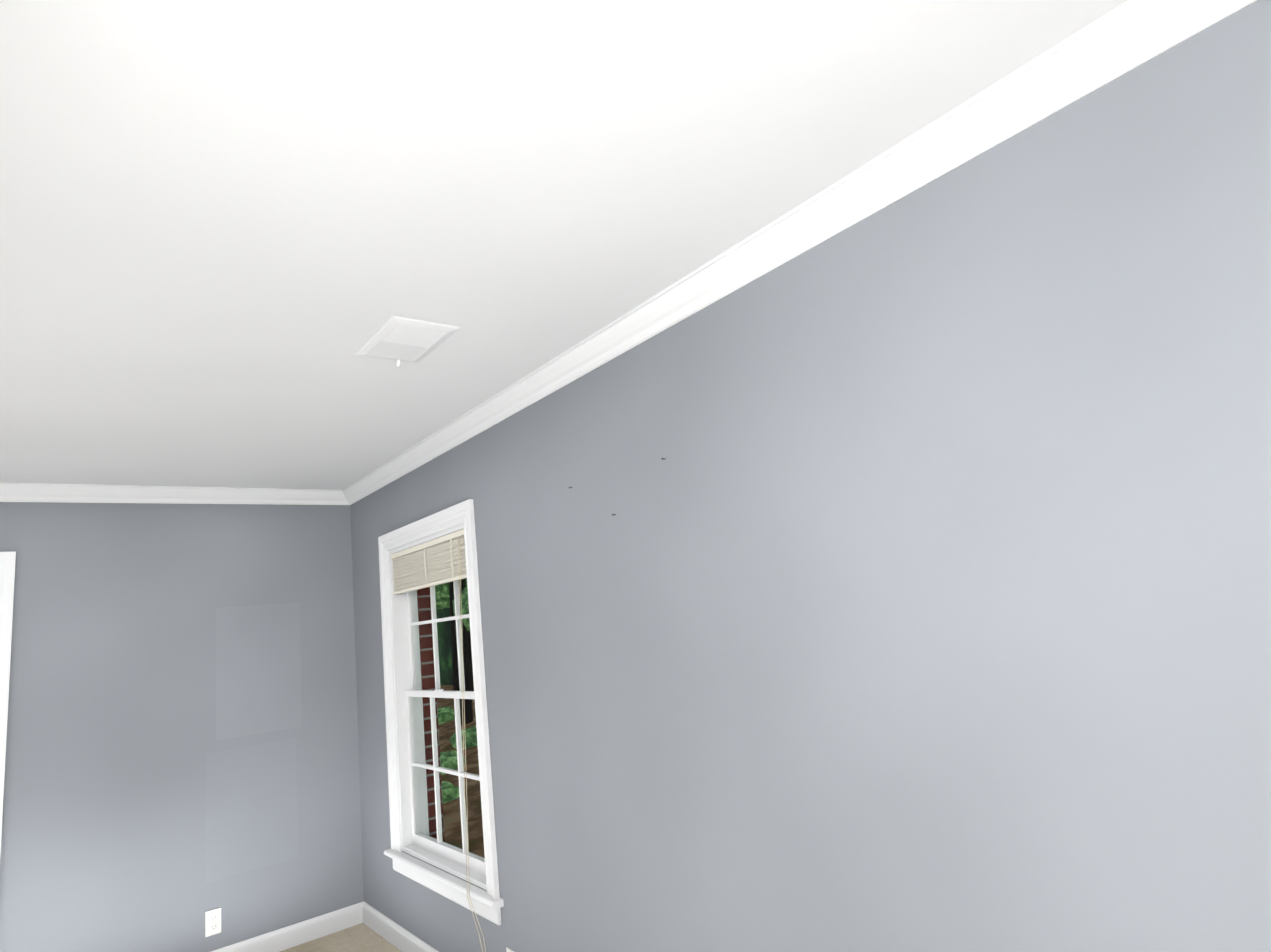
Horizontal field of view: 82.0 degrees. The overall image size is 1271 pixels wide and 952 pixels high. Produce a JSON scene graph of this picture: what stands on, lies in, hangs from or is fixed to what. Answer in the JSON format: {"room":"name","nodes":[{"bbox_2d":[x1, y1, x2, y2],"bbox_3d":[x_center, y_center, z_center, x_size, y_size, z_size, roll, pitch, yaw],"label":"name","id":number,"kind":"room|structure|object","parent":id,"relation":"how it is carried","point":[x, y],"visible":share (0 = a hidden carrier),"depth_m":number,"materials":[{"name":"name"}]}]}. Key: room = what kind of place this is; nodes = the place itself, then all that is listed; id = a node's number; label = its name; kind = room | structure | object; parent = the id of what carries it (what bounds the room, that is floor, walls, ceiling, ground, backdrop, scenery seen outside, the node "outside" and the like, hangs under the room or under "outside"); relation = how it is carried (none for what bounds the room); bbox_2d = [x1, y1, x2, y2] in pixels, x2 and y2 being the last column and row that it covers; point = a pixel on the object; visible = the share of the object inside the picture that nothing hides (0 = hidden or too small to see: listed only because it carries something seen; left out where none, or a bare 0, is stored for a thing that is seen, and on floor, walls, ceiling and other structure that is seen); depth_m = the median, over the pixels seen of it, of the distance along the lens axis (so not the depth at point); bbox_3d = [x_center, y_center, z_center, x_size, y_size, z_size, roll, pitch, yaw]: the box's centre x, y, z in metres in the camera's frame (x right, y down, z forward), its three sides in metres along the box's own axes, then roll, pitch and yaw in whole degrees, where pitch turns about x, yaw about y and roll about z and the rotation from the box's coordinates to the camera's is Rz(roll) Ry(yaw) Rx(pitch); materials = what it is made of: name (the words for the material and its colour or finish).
{"room":"empty bedroom","nodes":[
{"label":"empty bedroom","id":0,"kind":"room"},
{"bbox_2d":[0,502,363,951],"bbox_3d":[-3.367,1.225,2.968,4.360,2.430,0.120,3,-14,-39],"label":"wall","id":1,"kind":"structure","parent":0,"point":[182,751],"depth_m":3.72,"materials":[{"name":"grey paint"}]},
{"bbox_2d":[0,551,15,856],"bbox_3d":[-3.333,1.383,2.952,1.193,2.108,0.162,3,-14,-39],"label":"door frame","id":2,"kind":"structure","parent":1,"relation":"attached to","point":[7,569],"depth_m":3.37,"materials":[{"name":"white paint"}]},
{"bbox_2d":[0,482,339,504],"bbox_3d":[-3.426,0.058,3.121,4.200,0.081,0.068,3,-14,-39],"label":"crown molding","id":3,"kind":"structure","parent":1,"relation":"attached to","point":[9,492],"depth_m":3.86,"materials":[{"name":"white paint"}]},
{"bbox_2d":[205,907,221,936],"bbox_3d":[-2.101,2.221,3.642,0.070,0.114,0.009,3,-14,-39],"label":"electrical outlet","id":4,"kind":"object","parent":1,"relation":"attached to","point":[213,925],"visible":1,"depth_m":3.64,"materials":[{"name":"white plastic"}]},
{"bbox_2d":[211,903,358,951],"bbox_3d":[-2.129,2.396,3.567,1.522,0.102,0.015,3,-14,-39],"label":"baseboard","id":5,"kind":"structure","parent":1,"relation":"attached to","point":[311,929],"depth_m":3.85,"materials":[{"name":"white paint"}]},
{"bbox_2d":[280,923,401,951],"bbox_3d":[-1.458,1.831,0.570,4.360,0.050,9.705,3,-14,-39],"label":"floor","id":6,"kind":"structure","parent":0,"point":[362,937],"depth_m":3.80,"materials":[{"name":"carpet"}]},
{"bbox_2d":[417,587,444,841],"bbox_3d":[-1.151,1.175,3.978,0.110,3.030,14.200,3,-14,-39],"label":"brick wall","id":7,"kind":"structure","parent":0,"point":[427,659],"depth_m":3.95,"materials":[{"name":"red brick"}]},
{"bbox_2d":[0,0,1128,489],"bbox_3d":[-1.092,-0.832,0.262,4.600,0.100,7.900,3,-14,-39],"label":"ceiling","id":8,"kind":"structure","parent":0,"point":[236,236],"depth_m":1.52,"materials":[{"name":"paint"}]},
{"bbox_2d":[356,316,459,366],"bbox_3d":[-0.725,-0.413,2.317,0.210,0.032,0.330,3,-14,-39],"label":"ceiling vent","id":9,"kind":"object","parent":8,"relation":"in","point":[398,339],"visible":1,"depth_m":2.29,"materials":[{"name":"white metal"}]},
{"bbox_2d":[350,0,1270,951],"bbox_3d":[0.748,0.494,1.478,0.120,2.430,7.780,3,-14,-39],"label":"wall","id":10,"kind":"structure","parent":0,"point":[906,586],"depth_m":1.57,"materials":[{"name":"grey paint"}]},
{"bbox_2d":[359,901,438,951],"bbox_3d":[0.857,1.616,1.175,0.015,0.102,7.660,3,-14,-39],"label":"baseboard","id":11,"kind":"structure","parent":10,"relation":"attached to","point":[396,935],"depth_m":3.73,"materials":[{"name":"white paint"}]},
{"bbox_2d":[378,499,503,924],"bbox_3d":[-0.934,1.059,3.509,0.189,1.713,1.183,3,-14,-39],"label":"window","id":12,"kind":"structure","parent":10,"relation":"in","point":[405,693],"depth_m":3.58,"materials":[{"name":"white paint"}]},
{"bbox_2d":[391,529,485,951],"bbox_3d":[-0.947,1.230,3.431,0.099,1.850,0.930,3,-14,-39],"label":"window blind","id":13,"kind":"object","parent":12,"relation":"attached to","point":[439,561],"visible":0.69,"depth_m":3.52,"materials":[{"name":"beige"}]},
{"bbox_2d":[340,0,1256,504],"bbox_3d":[0.587,-0.669,1.592,0.068,0.081,7.660,3,-14,-39],"label":"crown molding","id":14,"kind":"structure","parent":10,"relation":"attached to","point":[1114,44],"depth_m":1.63,"materials":[{"name":"white paint"}]},
{"label":"outside","id":15,"kind":"structure","parent":0,"visible":0},
{"bbox_3d":[-0.682,2.766,4.050,70.000,0.150,70.000,3,-14,-39],"label":"ground","id":16,"kind":"structure","parent":15,"visible":0},
{"bbox_2d":[435,578,477,803],"bbox_3d":[-5.167,-0.809,10.678,8.908,10.355,7.324,3,-14,-39],"label":"shrubs","id":17,"kind":"object","parent":16,"relation":"on","point":[447,716],"depth_m":11.01,"materials":[{"name":"green plant"}]},
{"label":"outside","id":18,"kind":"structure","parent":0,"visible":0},
{"bbox_2d":[436,608,452,684],"bbox_3d":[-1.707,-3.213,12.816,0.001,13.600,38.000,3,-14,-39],"label":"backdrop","id":19,"kind":"structure","parent":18,"point":[446,674],"depth_m":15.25,"materials":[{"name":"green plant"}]},
{"bbox_2d":[437,685,484,857],"bbox_3d":[-2.545,3.652,10.212,4.100,0.800,38.000,3,-14,-39],"label":"bank","id":20,"kind":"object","parent":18,"point":[475,818],"depth_m":7.33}
]}

